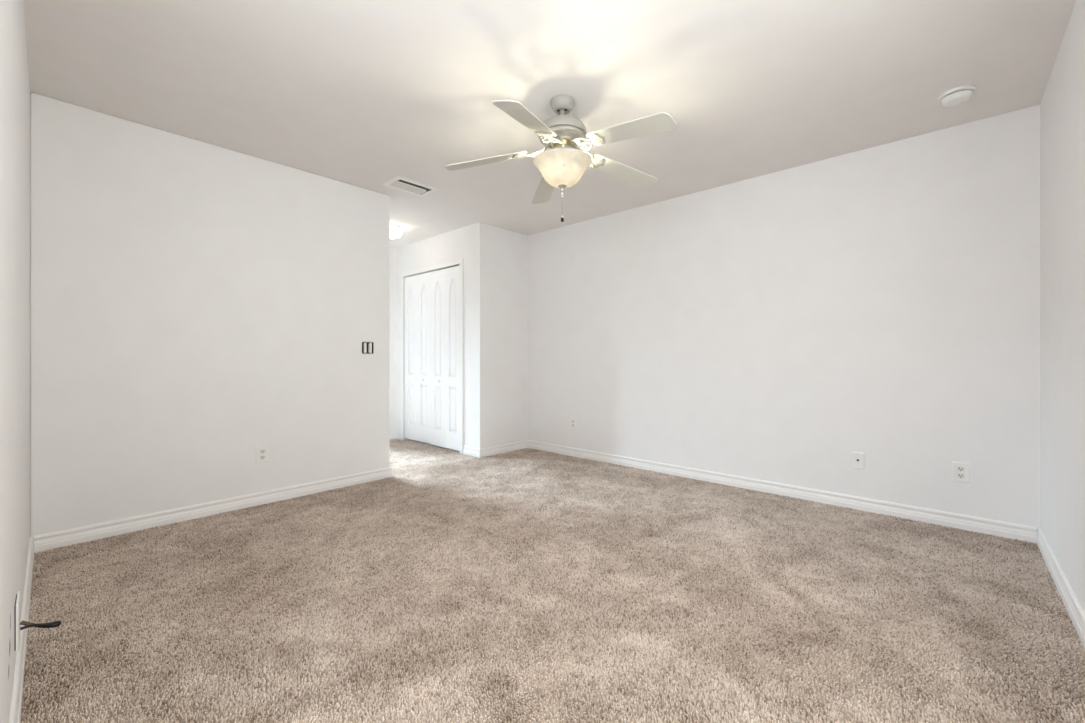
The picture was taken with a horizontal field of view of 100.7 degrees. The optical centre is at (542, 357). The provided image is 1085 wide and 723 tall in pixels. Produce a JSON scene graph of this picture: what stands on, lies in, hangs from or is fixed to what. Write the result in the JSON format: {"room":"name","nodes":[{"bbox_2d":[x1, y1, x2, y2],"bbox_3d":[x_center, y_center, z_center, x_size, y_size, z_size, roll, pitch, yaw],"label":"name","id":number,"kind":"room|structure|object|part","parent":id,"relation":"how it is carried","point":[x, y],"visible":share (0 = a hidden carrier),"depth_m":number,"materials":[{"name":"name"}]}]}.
{"room":"empty bedroom","nodes":[
{"label":"empty bedroom","id":0,"kind":"room"},
{"bbox_2d":[0,0,29,722],"bbox_3d":[-1.904,-0.187,1.559,5.876,2.449,0.120,0,0,42],"label":"wall","id":1,"kind":"structure","parent":0,"point":[14,75],"depth_m":1.27,"materials":[{"name":"paint"}]},
{"bbox_2d":[14,591,19,653],"bbox_3d":[-1.615,0.810,1.383,0.118,0.146,0.009,0,0,42],"label":"cable plate","id":2,"kind":"object","parent":1,"relation":"attached to","point":[17,600],"visible":1,"depth_m":1.35,"materials":[{"name":"white plastic"}]},
{"bbox_3d":[-1.614,0.810,1.384,0.118,0.146,0.006,0,0,42],"label":"plate","id":3,"kind":"part","parent":2,"relation":"part of","materials":[{"name":"white plastic"}]},
{"bbox_2d":[20,620,61,629],"bbox_3d":[-1.590,0.844,1.424,0.033,0.054,0.090,0,0,30],"label":"cable","id":4,"kind":"object","parent":2,"relation":"attached to","point":[26,624],"visible":1,"depth_m":1.42,"materials":[{"name":"black plastic"}]},
{"bbox_2d":[9,537,33,722],"bbox_3d":[-1.247,0.991,1.051,3.951,0.092,0.015,0,0,42],"label":"baseboard","id":5,"kind":"structure","parent":1,"relation":"attached to","point":[17,693],"depth_m":1.48,"materials":[{"name":"paint"}]},
{"bbox_2d":[30,93,389,545],"bbox_3d":[-2.061,-0.187,3.178,0.120,2.449,2.061,0,0,42],"label":"wall","id":6,"kind":"structure","parent":0,"point":[196,306],"depth_m":2.86,"materials":[{"name":"white paint"}]},
{"bbox_2d":[34,467,392,552],"bbox_3d":[-2.051,0.991,3.189,0.150,0.092,2.061,0,0,42],"label":"baseboard","id":7,"kind":"structure","parent":6,"relation":"attached to","point":[42,542],"depth_m":2.87,"materials":[{"name":"paint"}]},
{"bbox_2d":[256,445,268,463],"bbox_3d":[-1.978,0.681,3.174,0.009,0.118,0.082,0,0,42],"label":"wall outlet","id":8,"kind":"object","parent":6,"relation":"attached to","point":[262,452],"visible":1,"depth_m":3.17,"materials":[{"name":"white plastic"}]},
{"bbox_2d":[362,341,372,353],"bbox_3d":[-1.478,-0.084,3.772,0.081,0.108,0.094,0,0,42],"label":"light switch","id":9,"kind":"object","parent":6,"relation":"attached to","point":[367,347],"visible":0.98,"depth_m":3.76,"materials":[{"name":"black plastic"}]},
{"bbox_2d":[390,247,396,431],"bbox_3d":[-2.714,-0.187,4.942,0.120,2.449,3.786,0,0,42],"label":"wall","id":10,"kind":"structure","parent":0,"point":[393,251],"depth_m":5.74,"materials":[{"name":"white paint"}]},
{"bbox_2d":[390,432,397,438],"bbox_3d":[-2.133,0.991,5.478,0.015,0.092,0.799,0,0,42],"label":"baseboard","id":11,"kind":"structure","parent":10,"relation":"attached to","point":[393,435],"depth_m":5.73,"materials":[{"name":"paint"}]},
{"bbox_2d":[397,222,526,448],"bbox_3d":[-1.021,-0.187,5.482,1.652,2.449,0.706,0,0,42],"label":"wall","id":12,"kind":"structure","parent":0,"point":[495,258],"depth_m":4.90,"materials":[{"name":"white paint"}]},
{"bbox_2d":[405,272,430,443],"bbox_3d":[-1.524,-0.001,5.466,0.568,2.018,0.063,0,0,42],"label":"door","id":13,"kind":"structure","parent":12,"relation":"in","point":[417,287],"depth_m":5.46,"materials":[{"name":"white paint"}]},
{"bbox_2d":[401,258,463,453],"bbox_3d":[-1.322,-0.020,5.267,1.263,2.114,0.018,0,0,42],"label":"door frame","id":14,"kind":"structure","parent":12,"relation":"attached to","point":[457,261],"depth_m":4.86,"materials":[{"name":"paint"}]},
{"bbox_2d":[431,266,459,450],"bbox_3d":[-1.101,0.003,5.075,0.570,2.022,0.063,0,0,42],"label":"door","id":15,"kind":"structure","parent":12,"relation":"in","point":[445,283],"depth_m":5.07,"materials":[{"name":"white paint"}]},
{"bbox_2d":[463,440,527,457],"bbox_3d":[-0.514,0.991,4.999,0.281,0.092,0.706,0,0,42],"label":"baseboard","id":16,"kind":"structure","parent":12,"relation":"attached to","point":[494,450],"depth_m":4.81,"materials":[{"name":"paint"}]},
{"bbox_2d":[23,0,1075,247],"bbox_3d":[-0.588,-1.462,3.002,5.876,0.100,4.026,0,0,42],"label":"ceiling","id":17,"kind":"structure","parent":0,"point":[367,94],"depth_m":2.26,"materials":[{"name":"white paint"}]},
{"bbox_2d":[390,224,401,238],"bbox_3d":[-1.644,-1.345,4.830,0.264,0.133,0.264,0,0,42],"label":"ceiling light","id":18,"kind":"object","parent":17,"relation":"attached to","point":[395,230],"visible":0.45,"depth_m":4.77,"materials":[{"name":"paint"}]},
{"bbox_2d":[382,176,438,196],"bbox_3d":[-1.085,-1.477,3.708,0.252,0.149,0.376,0,0,42],"label":"ceiling vent","id":19,"kind":"object","parent":17,"relation":"in","point":[400,183],"visible":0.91,"depth_m":3.72,"materials":[{"name":"metal"}]},
{"bbox_2d":[445,94,676,221],"bbox_3d":[0.145,-1.080,2.434,1.212,0.664,1.269,0,0,42],"label":"ceiling fan","id":20,"kind":"object","parent":17,"relation":"hanging from","point":[561,166],"visible":1,"depth_m":2.38,"materials":[{"name":"white metal"}]},
{"bbox_3d":[-0.313,-1.104,2.519,0.467,0.006,0.132,-8,11,7],"label":"blade","id":21,"kind":"part","parent":20,"relation":"part of","materials":[{"name":"white wood"}]},
{"bbox_3d":[-0.068,-1.104,2.083,0.132,0.006,0.467,13,13,23],"label":"blade","id":22,"kind":"part","parent":20,"relation":"part of","materials":[{"name":"white wood"}]},
{"bbox_3d":[0.025,-1.104,2.886,0.132,0.006,0.467,-12,-5,-13],"label":"blade","id":23,"kind":"part","parent":20,"relation":"part of","materials":[{"name":"white laminate"}]},
{"bbox_3d":[0.109,-1.011,2.470,0.321,0.137,0.321,0,0,42],"label":"lamp shade","id":24,"kind":"part","parent":20,"relation":"part of","materials":[{"name":"white glass"}]},
{"bbox_3d":[0.479,-1.104,2.678,0.467,0.006,0.132,9,-16,-29],"label":"blade","id":25,"kind":"part","parent":20,"relation":"part of","materials":[{"name":"white wood"}]},
{"bbox_3d":[0.422,-1.104,2.182,0.467,0.006,0.132,10,-5,42],"label":"blade","id":26,"kind":"part","parent":20,"relation":"part of","materials":[{"name":"white laminate"}]},
{"bbox_2d":[938,85,975,106],"bbox_3d":[2.210,-1.388,2.399,0.151,0.048,0.151,0,0,42],"label":"smoke detector","id":27,"kind":"object","parent":17,"relation":"attached to","point":[958,95],"visible":1,"depth_m":2.37,"materials":[{"name":"plastic"}]},
{"bbox_2d":[20,438,1084,722],"bbox_3d":[-0.588,1.083,3.002,5.876,0.091,4.026,0,0,42],"label":"floor","id":28,"kind":"structure","parent":0,"point":[528,585],"depth_m":1.81,"materials":[{"name":"beige carpet"}]},
{"bbox_2d":[527,105,1039,533],"bbox_3d":[0.729,-0.187,4.445,5.876,2.449,0.120,0,0,42],"label":"wall","id":29,"kind":"structure","parent":0,"point":[882,302],"depth_m":3.18,"materials":[{"name":"white paint"}]},
{"bbox_2d":[570,417,575,429],"bbox_3d":[0.322,0.688,4.728,0.078,0.122,0.009,0,0,42],"label":"wall outlet","id":30,"kind":"object","parent":29,"relation":"attached to","point":[572,420],"visible":1,"depth_m":4.73,"materials":[{"name":"white plastic"}]},
{"bbox_2d":[527,440,1036,543],"bbox_3d":[1.288,0.991,3.843,3.970,0.092,0.015,0,0,42],"label":"baseboard","id":31,"kind":"structure","parent":29,"relation":"attached to","point":[1008,530],"depth_m":3.18,"materials":[{"name":"paint"}]},
{"bbox_2d":[852,452,863,469],"bbox_3d":[2.147,0.699,3.059,0.072,0.112,0.015,0,0,42],"label":"outlet","id":32,"kind":"object","parent":29,"relation":"attached to","point":[857,457],"visible":1,"depth_m":3.06,"materials":[{"name":"white plastic"}]},
{"bbox_2d":[952,461,969,482],"bbox_3d":[2.528,0.691,2.716,0.080,0.120,0.009,0,0,42],"label":"wall outlet","id":33,"kind":"object","parent":29,"relation":"attached to","point":[960,471],"visible":1,"depth_m":2.71,"materials":[{"name":"white plastic"}]},
{"bbox_2d":[957,473,964,477],"bbox_3d":[2.526,0.712,2.714,0.034,0.028,0.003,0,0,42],"label":"receptacle","id":34,"kind":"object","parent":33,"relation":"attached to","point":[959,475],"depth_m":2.71,"materials":[{"name":"beige plastic"}]},
{"bbox_2d":[1040,0,1084,612],"bbox_3d":[1.538,-0.187,1.062,0.120,2.449,3.786,0,0,42],"label":"wall","id":35,"kind":"structure","parent":0,"point":[1062,106],"depth_m":1.96,"materials":[{"name":"white paint"}]},
{"bbox_2d":[1037,528,1084,649],"bbox_3d":[1.395,0.991,1.005,0.015,0.092,4.064,0,0,42],"label":"baseboard","id":36,"kind":"structure","parent":35,"relation":"attached to","point":[1076,614],"depth_m":1.91,"materials":[{"name":"paint"}]}
]}

